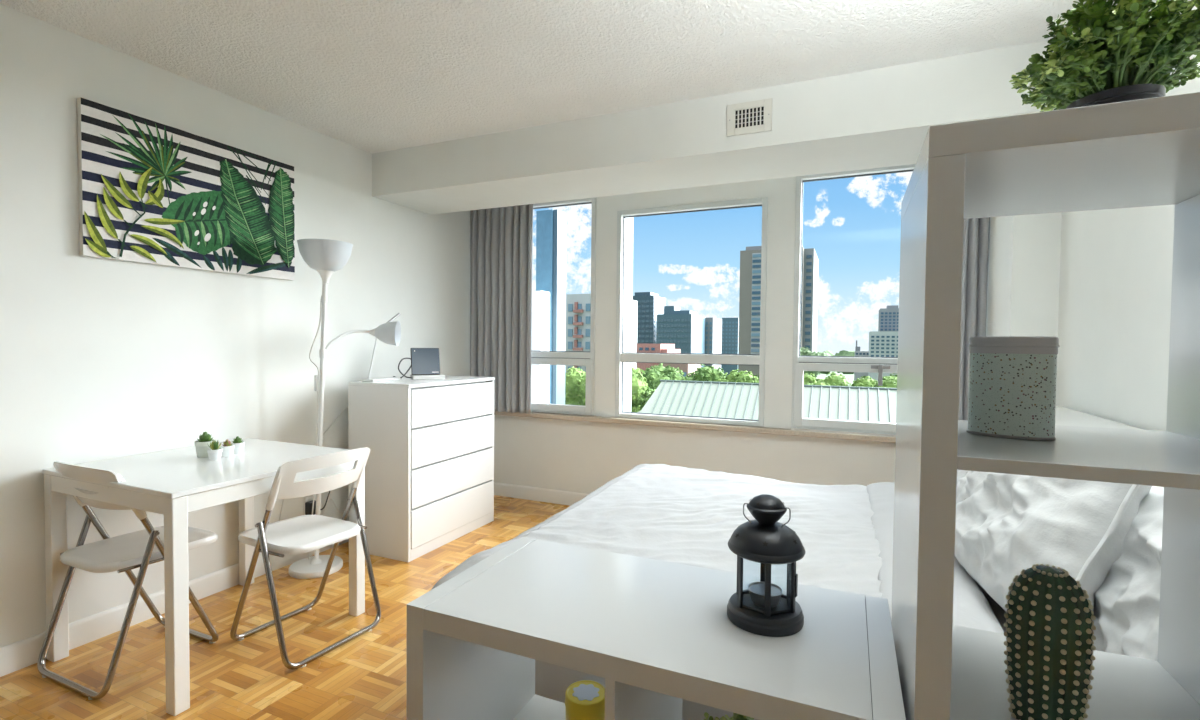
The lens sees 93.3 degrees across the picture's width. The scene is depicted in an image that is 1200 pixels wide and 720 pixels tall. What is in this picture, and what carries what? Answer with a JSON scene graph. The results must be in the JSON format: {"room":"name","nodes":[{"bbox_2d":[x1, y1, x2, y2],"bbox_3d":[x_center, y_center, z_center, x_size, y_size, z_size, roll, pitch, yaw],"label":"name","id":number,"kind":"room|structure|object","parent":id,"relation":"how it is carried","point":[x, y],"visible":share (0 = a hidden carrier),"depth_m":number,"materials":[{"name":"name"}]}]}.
{"room":"studio apartment","nodes":[
{"label":"studio apartment","id":0,"kind":"room"},
{"bbox_2d":[0,4,469,647],"bbox_3d":[-2.115,-0.072,2.351,0.200,2.405,5.400,1,2,24],"label":"wall","id":1,"kind":"structure","parent":0,"point":[101,358],"depth_m":2.49,"materials":[{"name":"white paint"}]},
{"bbox_2d":[0,538,348,676],"bbox_3d":[-2.068,1.084,2.248,0.014,0.100,5.200,1,2,24],"label":"baseboard","id":2,"kind":"structure","parent":1,"relation":"attached to","point":[24,653],"depth_m":2.36,"materials":[{"name":"paint"}]},
{"bbox_2d":[77,97,294,280],"bbox_3d":[-1.844,-0.727,2.636,0.037,0.613,0.924,1,2,24],"label":"picture","id":3,"kind":"object","parent":1,"relation":"attached to","point":[150,191],"visible":1,"depth_m":2.52,"materials":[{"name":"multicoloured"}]},
{"bbox_2d":[269,407,347,556],"bbox_3d":[-1.630,0.689,3.184,0.049,0.839,0.526,1,2,27],"label":"cable","id":4,"kind":"object","parent":1,"relation":"attached to","point":[347,407],"visible":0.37,"depth_m":3.28,"materials":[{"name":"white plastic"}]},
{"bbox_2d":[303,495,314,514],"bbox_3d":[-1.644,0.827,3.203,0.009,0.120,0.070,1,2,24],"label":"wall socket","id":5,"kind":"object","parent":1,"relation":"attached to","point":[307,498],"visible":0.32,"depth_m":3.18,"materials":[{"name":"white paint"}]},
{"bbox_2d":[305,491,329,514],"bbox_3d":[-1.588,0.757,3.265,0.044,0.220,0.225,1,2,24],"label":"power adapter","id":6,"kind":"object","parent":1,"relation":"attached to","point":[308,505],"visible":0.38,"depth_m":3.17,"materials":[{"name":"black plastic"}]},
{"bbox_2d":[320,498,343,514],"bbox_3d":[-1.539,0.955,3.362,0.026,0.300,0.336,1,2,25],"label":"cable","id":7,"kind":"object","parent":6,"relation":"attached to","point":[330,498],"visible":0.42,"depth_m":3.31,"materials":[{"name":"white plastic"}]},
{"bbox_2d":[0,495,569,719],"bbox_3d":[-0.403,1.231,1.518,4.055,0.120,5.600,1,2,24],"label":"floor","id":8,"kind":"structure","parent":0,"point":[365,677],"depth_m":2.16,"materials":[{"name":"wood parquet"}]},
{"bbox_2d":[37,461,218,699],"bbox_3d":[-1.766,0.751,2.170,0.451,0.776,0.459,1,2,24],"label":"folding chair","id":9,"kind":"object","parent":8,"relation":"on","point":[127,552],"visible":0.8,"depth_m":2.05,"materials":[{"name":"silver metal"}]},
{"bbox_2d":[42,438,364,715],"bbox_3d":[-1.574,0.772,2.339,0.797,0.728,0.793,1,2,24],"label":"dining table","id":10,"kind":"object","parent":8,"relation":"on","point":[173,483],"visible":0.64,"depth_m":2.10,"materials":[{"name":"white paint"}]},
{"bbox_2d":[194,432,215,457],"bbox_3d":[-1.663,0.354,2.386,0.074,0.104,0.074,1,2,24],"label":"potted succulent","id":11,"kind":"object","parent":10,"relation":"on","point":[201,445],"visible":0.9,"depth_m":2.36,"materials":[{"name":"ceramic"}]},
{"bbox_2d":[207,440,221,460],"bbox_3d":[-1.579,0.368,2.322,0.052,0.081,0.052,1,2,24],"label":"potted succulent","id":12,"kind":"object","parent":10,"relation":"on","point":[214,453],"visible":1,"depth_m":2.31,"materials":[{"name":"white ceramic"}]},
{"bbox_2d":[207,448,221,460],"bbox_3d":[-1.579,0.387,2.322,0.052,0.044,0.052,1,2,24],"label":"pot","id":13,"kind":"object","parent":12,"relation":"attached to","point":[214,454],"depth_m":2.31,"materials":[{"name":"white ceramic"}]},
{"bbox_2d":[220,439,233,456],"bbox_3d":[-1.573,0.370,2.391,0.052,0.073,0.052,1,2,24],"label":"potted succulent","id":14,"kind":"object","parent":10,"relation":"on","point":[227,447],"visible":0.96,"depth_m":2.38,"materials":[{"name":"white ceramic"}]},
{"bbox_2d":[231,436,244,453],"bbox_3d":[-1.570,0.368,2.455,0.052,0.075,0.052,1,2,24],"label":"potted succulent","id":15,"kind":"object","parent":10,"relation":"on","point":[238,444],"visible":0.91,"depth_m":2.44,"materials":[{"name":"white ceramic"}]},
{"bbox_2d":[230,447,380,669],"bbox_3d":[-1.232,0.751,2.346,0.459,0.776,0.451,1,2,28],"label":"folding chair","id":16,"kind":"object","parent":8,"relation":"on","point":[304,533],"visible":1,"depth_m":2.26,"materials":[{"name":"white plastic"}]},
{"bbox_2d":[289,239,400,578],"bbox_3d":[-1.354,0.254,3.058,0.583,1.728,0.336,0,2,-28],"label":"floor lamp","id":17,"kind":"object","parent":8,"relation":"on","point":[325,256],"visible":0.98,"depth_m":2.96,"materials":[{"name":"white metal"}]},
{"bbox_2d":[314,375,318,390],"bbox_3d":[-1.487,0.122,2.973,0.018,0.085,0.018,1,2,24],"label":"switch","id":18,"kind":"object","parent":17,"relation":"attached to","point":[316,377],"depth_m":2.97,"materials":[{"name":"white plastic"}]},
{"bbox_2d":[369,329,374,335],"bbox_3d":[-1.293,-0.157,3.234,0.047,0.060,0.060,0,2,-7],"label":"socket","id":19,"kind":"object","parent":17,"relation":"attached to","point":[372,332],"depth_m":3.22,"materials":[{"name":"white ceramic"}]},
{"bbox_2d":[348,375,494,561],"bbox_3d":[-1.092,0.614,3.582,0.452,0.985,0.823,1,2,24],"label":"dresser","id":20,"kind":"object","parent":8,"relation":"on","point":[429,467],"visible":0.92,"depth_m":3.26,"materials":[{"name":"white laminate"}]},
{"bbox_2d":[361,313,400,381],"bbox_3d":[-1.306,-0.084,3.423,0.090,0.414,0.265,1,2,24],"label":"desk lamp","id":21,"kind":"object","parent":20,"relation":"on","point":[369,379],"visible":0.78,"depth_m":3.36,"materials":[{"name":"white metal"}]},
{"bbox_2d":[410,348,444,379],"bbox_3d":[-1.093,0.022,3.591,0.198,0.197,0.110,0,2,-28],"label":"display","id":22,"kind":"object","parent":20,"relation":"on","point":[425,362],"visible":1,"depth_m":3.58,"materials":[{"name":"white plastic"}]},
{"bbox_2d":[393,358,411,377],"bbox_3d":[-1.289,0.368,3.595,0.248,0.773,0.220,1,2,24],"label":"power cable","id":23,"kind":"object","parent":22,"relation":"attached to","point":[403,358],"visible":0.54,"depth_m":3.50,"materials":[{"name":"black plastic"}]},
{"bbox_2d":[407,537,905,719],"bbox_3d":[0.087,0.805,0.997,0.754,0.770,0.375,1,2,24],"label":"shelf unit","id":24,"kind":"object","parent":8,"relation":"on","point":[660,634],"visible":1,"depth_m":0.93,"materials":[{"name":"white laminate"}]},
{"bbox_2d":[565,680,604,719],"bbox_3d":[-0.026,0.689,1.028,0.077,0.178,0.077,1,2,24],"label":"can","id":25,"kind":"object","parent":24,"relation":"on","point":[584,699],"visible":0.95,"depth_m":1.01,"materials":[{"name":"metal"}]},
{"bbox_2d":[704,712,753,719],"bbox_3d":[0.222,0.686,0.961,0.124,0.193,0.126,1,2,14],"label":"leafy plant","id":26,"kind":"object","parent":24,"relation":"on","point":[735,716],"visible":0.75,"depth_m":0.96,"materials":[{"name":"green plant"}]},
{"bbox_2d":[727,494,805,636],"bbox_3d":[0.271,0.322,0.927,0.122,0.203,0.122,1,2,12],"label":"lantern","id":27,"kind":"object","parent":24,"relation":"on","point":[766,541],"visible":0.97,"depth_m":0.89,"materials":[{"name":"black metal"}]},
{"bbox_2d":[747,581,782,607],"bbox_3d":[0.271,0.384,0.928,0.057,0.026,0.057,1,2,24],"label":"tealight candle","id":28,"kind":"object","parent":27,"relation":"in","point":[756,589],"visible":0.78,"depth_m":0.92,"materials":[{"name":"white wax"}]},
{"bbox_2d":[494,176,895,493],"bbox_3d":[0.693,-0.090,3.944,3.655,2.405,0.180,1,2,24],"label":"wall","id":29,"kind":"structure","parent":8,"relation":"on","point":[554,454],"depth_m":3.89,"materials":[{"name":"white paint"}]},
{"bbox_2d":[494,482,588,505],"bbox_3d":[0.566,1.063,3.922,3.459,0.100,0.014,1,2,24],"label":"baseboard","id":30,"kind":"structure","parent":29,"relation":"attached to","point":[500,489],"depth_m":4.38,"materials":[{"name":"paint"}]},
{"bbox_2d":[531,197,595,415],"bbox_3d":[-0.474,-0.405,4.383,0.987,1.611,0.095,1,2,24],"label":"window","id":31,"kind":"structure","parent":29,"relation":"attached to","point":[578,358],"depth_m":4.20,"materials":[{"name":"metal"}]},
{"bbox_2d":[625,217,633,411],"bbox_3d":[0.114,-0.109,4.516,0.168,3.600,0.360,1,2,24],"label":"structure","id":32,"kind":"structure","parent":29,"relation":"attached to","point":[629,232],"depth_m":4.57,"materials":[{"name":"white concrete"}]},
{"bbox_2d":[615,197,767,426],"bbox_3d":[0.611,-0.318,3.911,1.045,1.483,0.087,1,2,24],"label":"window","id":33,"kind":"structure","parent":29,"relation":"attached to","point":[621,356],"depth_m":3.90,"materials":[{"name":"metal"}]},
{"bbox_2d":[494,411,895,442],"bbox_3d":[0.568,0.444,3.911,3.471,0.034,0.125,1,2,24],"label":"window sill","id":34,"kind":"structure","parent":29,"relation":"attached to","point":[874,437],"depth_m":3.75,"materials":[{"name":"light wood"}]},
{"bbox_2d":[791,164,914,434],"bbox_3d":[1.690,-0.359,3.414,0.990,1.607,0.125,1,2,24],"label":"window","id":35,"kind":"structure","parent":29,"relation":"attached to","point":[880,365],"depth_m":3.53,"materials":[{"name":"metal"}]},
{"bbox_2d":[891,92,1199,719],"bbox_3d":[0.622,0.469,0.753,0.396,1.467,0.375,1,2,24],"label":"shelf unit","id":36,"kind":"object","parent":8,"relation":"on","point":[1142,152],"visible":0.94,"depth_m":0.69,"materials":[{"name":"white laminate"}]},
{"bbox_2d":[966,336,1059,440],"bbox_3d":[0.570,0.037,0.786,0.103,0.138,0.070,2,2,41],"label":"storage box","id":37,"kind":"object","parent":36,"relation":"on","point":[1012,393],"visible":1,"depth_m":0.76,"materials":[{"name":"grey metal"}]},
{"bbox_2d":[1004,564,1095,719],"bbox_3d":[0.564,0.359,0.713,0.090,0.199,0.090,2,2,45],"label":"cactus","id":38,"kind":"object","parent":36,"relation":"on","point":[1050,626],"visible":1,"depth_m":0.69,"materials":[{"name":"plant"}]},
{"bbox_2d":[1009,0,1199,111],"bbox_3d":[0.663,-0.372,0.729,0.228,0.215,0.221,-1,2,-36],"label":"potted plant","id":39,"kind":"object","parent":36,"relation":"on","point":[1123,51],"visible":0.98,"depth_m":0.69,"materials":[{"name":"green plant"}]},
{"bbox_2d":[1066,84,1165,108],"bbox_3d":[0.664,-0.300,0.733,0.096,0.071,0.096,1,2,24],"label":"pot","id":40,"kind":"object","parent":36,"relation":"on","point":[1119,92],"depth_m":0.70,"materials":[{"name":"black plastic"}]},
{"bbox_2d":[978,407,1143,631],"bbox_3d":[0.787,0.686,2.003,1.856,0.965,1.830,1,2,24],"label":"bed","id":41,"kind":"object","parent":8,"relation":"on","point":[1064,416],"visible":0.04,"depth_m":1.91,"materials":[{"name":"white cotton fabric"}]},
{"bbox_2d":[431,464,1003,719],"bbox_3d":[0.470,0.796,2.058,1.426,0.513,1.720,1,2,24],"label":"duvet","id":42,"kind":"object","parent":41,"relation":"on","point":[663,512],"visible":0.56,"depth_m":1.88,"materials":[{"name":"white fabric"}]},
{"bbox_2d":[957,469,968,485],"bbox_3d":[1.494,0.431,2.127,0.302,0.396,0.679,1,2,24],"label":"pillow","id":43,"kind":"object","parent":41,"relation":"on","point":[960,473],"visible":0.02,"depth_m":2.16,"materials":[{"name":"white fabric"}]},
{"bbox_2d":[955,471,1151,610],"bbox_3d":[1.109,0.416,1.478,0.313,0.479,0.797,1,2,18],"label":"pillow","id":44,"kind":"object","parent":41,"relation":"on","point":[1006,524],"visible":0.48,"depth_m":1.23,"materials":[{"name":"white fabric"}]},
{"bbox_2d":[1093,486,1163,660],"bbox_3d":[1.120,0.449,1.189,0.201,0.422,0.710,1,2,25],"label":"pillow","id":45,"kind":"object","parent":41,"relation":"on","point":[1127,603],"visible":0.28,"depth_m":1.09,"materials":[{"name":"white fabric"}]},
{"bbox_2d":[0,0,1116,153],"bbox_3d":[-0.379,-1.293,1.448,4.055,0.120,5.600,1,2,24],"label":"ceiling","id":46,"kind":"structure","parent":0,"point":[371,76],"depth_m":2.27,"materials":[{"name":"white paint"}]},
{"bbox_2d":[470,204,532,413],"bbox_3d":[-0.767,-0.438,4.373,0.581,1.672,0.085,1,2,24],"label":"curtain","id":47,"kind":"object","parent":46,"relation":"hanging from","point":[501,238],"visible":0.89,"depth_m":4.34,"materials":[{"name":"grey fabric"}]},
{"bbox_2d":[958,217,989,419],"bbox_3d":[1.965,-0.377,3.171,0.342,1.672,0.084,1,2,24],"label":"curtain","id":48,"kind":"object","parent":46,"relation":"hanging from","point":[976,230],"visible":0.21,"depth_m":3.11,"materials":[{"name":"grey fabric"}]},
{"bbox_2d":[372,40,1054,214],"bbox_3d":[0.341,-1.138,3.092,3.655,0.268,0.542,1,2,24],"label":"ceiling beam","id":49,"kind":"structure","parent":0,"point":[880,117],"depth_m":2.81,"materials":[{"name":"white paint"}]},
{"bbox_2d":[727,98,771,136],"bbox_3d":[0.693,-1.127,2.634,0.206,0.147,0.011,1,2,24],"label":"air vent","id":50,"kind":"object","parent":49,"relation":"in","point":[750,117],"visible":1,"depth_m":2.63,"materials":[{"name":"metal"}]},
{"bbox_2d":[816,372,853,385],"bbox_3d":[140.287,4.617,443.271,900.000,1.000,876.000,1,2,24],"label":"ground","id":51,"kind":"structure","parent":0,"point":[821,376],"depth_m":285.02,"materials":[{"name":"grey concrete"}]},
{"bbox_2d":[565,366,585,405],"bbox_3d":[-1.010,7.294,34.901,4.089,13.883,3.694,1,2,15],"label":"leafy tree","id":52,"kind":"object","parent":51,"relation":"on","point":[575,379],"visible":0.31,"depth_m":33.41,"materials":[{"name":"green plant"}]},
{"bbox_2d":[565,294,637,372],"bbox_3d":[-1.449,1.331,84.447,9.400,22.800,14.700,1,2,24],"label":"apartment block","id":53,"kind":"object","parent":51,"relation":"on","point":[578,306],"visible":0.19,"depth_m":77.63,"materials":[{"name":"white concrete"}]},
{"bbox_2d":[631,367,648,411],"bbox_3d":[1.101,7.142,36.409,4.696,14.141,4.548,1,2,24],"label":"leafy tree","id":54,"kind":"object","parent":51,"relation":"on","point":[639,383],"visible":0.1,"depth_m":34.34,"materials":[{"name":"green plant"}]},
{"bbox_2d":[631,386,655,411],"bbox_3d":[2.228,7.925,34.982,4.157,12.679,3.584,0,2,-26],"label":"leafy tree","id":55,"kind":"object","parent":51,"relation":"on","point":[641,402],"visible":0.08,"depth_m":34.40,"materials":[{"name":"green plant"}]},
{"bbox_2d":[633,292,665,343],"bbox_3d":[14.681,-5.104,174.780,7.920,30.900,12.120,1,2,24],"label":"tower","id":56,"kind":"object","parent":51,"relation":"on","point":[650,304],"visible":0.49,"depth_m":168.87,"materials":[{"name":"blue glass"}]},
{"bbox_2d":[636,343,680,373],"bbox_3d":[8.483,5.269,82.133,4.400,15.250,7.100,1,2,24],"label":"brick house","id":57,"kind":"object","parent":51,"relation":"on","point":[641,348],"visible":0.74,"depth_m":79.19,"materials":[{"name":"red brick"}]},
{"bbox_2d":[642,363,686,389],"bbox_3d":[6.559,7.063,52.984,5.141,13.474,5.832,1,2,24],"label":"leafy tree","id":58,"kind":"object","parent":51,"relation":"on","point":[653,376],"visible":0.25,"depth_m":51.62,"materials":[{"name":"green plant"}]},
{"bbox_2d":[658,363,700,376],"bbox_3d":[10.791,6.567,76.764,4.000,13.000,7.120,1,2,24],"label":"brick block","id":59,"kind":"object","parent":51,"relation":"on","point":[686,368],"visible":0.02,"depth_m":73.36,"materials":[{"name":"red brick"}]},
{"bbox_2d":[656,306,704,366],"bbox_3d":[23.274,-2.170,162.321,9.800,25.900,16.120,1,2,24],"label":"office block","id":60,"kind":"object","parent":51,"relation":"on","point":[685,329],"visible":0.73,"depth_m":155.49,"materials":[{"name":"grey glass"}]},
{"bbox_2d":[685,364,726,380],"bbox_3d":[9.621,7.095,52.756,5.274,13.481,5.372,1,2,24],"label":"leafy tree","id":61,"kind":"object","parent":51,"relation":"on","point":[708,373],"visible":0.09,"depth_m":51.91,"materials":[{"name":"green plant"}]},
{"bbox_2d":[705,317,721,369],"bbox_3d":[33.123,-1.129,174.949,6.100,23.300,13.120,1,2,24],"label":"office block","id":62,"kind":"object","parent":51,"relation":"on","point":[713,326],"visible":0.4,"depth_m":168.66,"materials":[{"name":"glass"}]},
{"bbox_2d":[721,318,738,376],"bbox_3d":[45.133,-2.025,193.136,5.400,24.300,10.120,1,2,24],"label":"apartment tower","id":63,"kind":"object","parent":51,"relation":"on","point":[730,326],"visible":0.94,"depth_m":188.43,"materials":[{"name":"blue glass"}]},
{"bbox_2d":[714,369,758,382],"bbox_3d":[12.282,7.372,50.458,6.076,13.110,4.793,-1,2,-45],"label":"leafy tree","id":64,"kind":"object","parent":51,"relation":"on","point":[734,376],"visible":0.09,"depth_m":49.11,"materials":[{"name":"green plant"}]},
{"bbox_2d":[638,380,896,422],"bbox_3d":[14.276,7.923,26.417,26.876,13.185,14.500,1,2,24],"label":"roof","id":65,"kind":"object","parent":51,"relation":"on","point":[738,400],"visible":0.17,"depth_m":27.92,"materials":[{"name":"green metal"}]},
{"bbox_2d":[738,246,818,376],"bbox_3d":[39.502,-5.950,124.381,14.300,35.900,20.300,1,2,24],"label":"tower","id":66,"kind":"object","parent":51,"relation":"on","point":[750,258],"visible":0.38,"depth_m":116.74,"materials":[{"name":"beige concrete"}]},
{"bbox_2d":[800,347,820,376],"bbox_3d":[37.276,5.110,103.654,6.195,15.121,6.290,1,2,24],"label":"leafy tree","id":67,"kind":"object","parent":51,"relation":"on","point":[803,352],"visible":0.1,"depth_m":102.27,"materials":[{"name":"green plant"}]},
{"bbox_2d":[803,373,828,385],"bbox_3d":[17.288,7.567,47.195,4.422,12.999,4.454,1,2,24],"label":"leafy tree","id":68,"kind":"object","parent":51,"relation":"on","point":[808,379],"visible":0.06,"depth_m":46.36,"materials":[{"name":"green plant"}]},
{"bbox_2d":[817,372,850,385],"bbox_3d":[19.288,7.510,47.200,4.429,13.150,4.008,2,2,43],"label":"leafy tree","id":69,"kind":"object","parent":51,"relation":"on","point":[833,379],"visible":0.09,"depth_m":46.31,"materials":[{"name":"green plant"}]},
{"bbox_2d":[854,340,868,379],"bbox_3d":[85.299,2.211,184.299,4.600,17.100,6.100,1,2,24],"label":"stepped building","id":70,"kind":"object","parent":51,"relation":"on","point":[858,352],"visible":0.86,"depth_m":181.88,"materials":[{"name":"white concrete"}]},
{"bbox_2d":[851,376,885,387],"bbox_3d":[21.549,7.699,45.519,4.329,12.911,4.580,1,2,24],"label":"leafy tree","id":71,"kind":"object","parent":51,"relation":"on","point":[864,382],"visible":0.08,"depth_m":44.87,"materials":[{"name":"green plant"}]},
{"bbox_2d":[868,331,897,380],"bbox_3d":[83.991,1.505,166.267,9.100,19.500,12.120,1,2,24],"label":"apartment block","id":72,"kind":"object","parent":51,"relation":"on","point":[881,343],"visible":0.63,"depth_m":161.13,"materials":[{"name":"concrete"}]},
{"bbox_2d":[874,373,896,387],"bbox_3d":[23.744,7.607,45.746,4.583,13.123,4.101,1,2,24],"label":"leafy tree","id":73,"kind":"object","parent":51,"relation":"on","point":[890,381],"visible":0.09,"depth_m":44.55,"materials":[{"name":"green plant"}]},
{"bbox_2d":[878,305,898,330],"bbox_3d":[91.128,-2.871,176.681,7.600,27.800,11.120,1,2,24],"label":"apartment tower","id":74,"kind":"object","parent":51,"relation":"on","point":[888,320],"visible":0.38,"depth_m":172.11,"materials":[{"name":"concrete"}]},
{"bbox_2d":[986,212,1061,336],"bbox_3d":[2.128,0.087,2.901,0.182,2.137,0.580,1,2,24],"label":"wall","id":75,"kind":"structure","parent":0,"point":[1024,250],"depth_m":2.64,"materials":[{"name":"white paint"}]},
{"bbox_2d":[1056,0,1199,430],"bbox_3d":[1.413,0.006,0.798,0.200,2.405,5.400,1,2,24],"label":"wall","id":76,"kind":"structure","parent":0,"point":[1115,287],"depth_m":2.02,"materials":[{"name":"white paint"}]},
{"label":"outside","id":77,"kind":"structure","parent":0,"visible":0},
{"bbox_3d":[5.592,15.399,13.479,240.000,1.000,19.500,1,2,24],"label":"ground","id":78,"kind":"structure","parent":77,"visible":0},
{"bbox_2d":[531,209,566,404],"bbox_3d":[-1.672,6.052,10.379,2.025,17.520,1.380,1,2,24],"label":"neighbouring wing","id":79,"kind":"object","parent":78,"relation":"on","point":[549,297],"visible":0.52,"depth_m":10.21,"materials":[{"name":"blue glass"},{"name":"white concrete"}]},
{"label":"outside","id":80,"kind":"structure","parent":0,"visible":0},
{"bbox_2d":[817,350,854,373],"bbox_3d":[68.084,0.353,224.056,140.553,10.328,42.628,1,2,24],"label":"treeline","id":81,"kind":"object","parent":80,"point":[843,352],"visible":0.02,"depth_m":201.61,"materials":[{"name":"green plant"}]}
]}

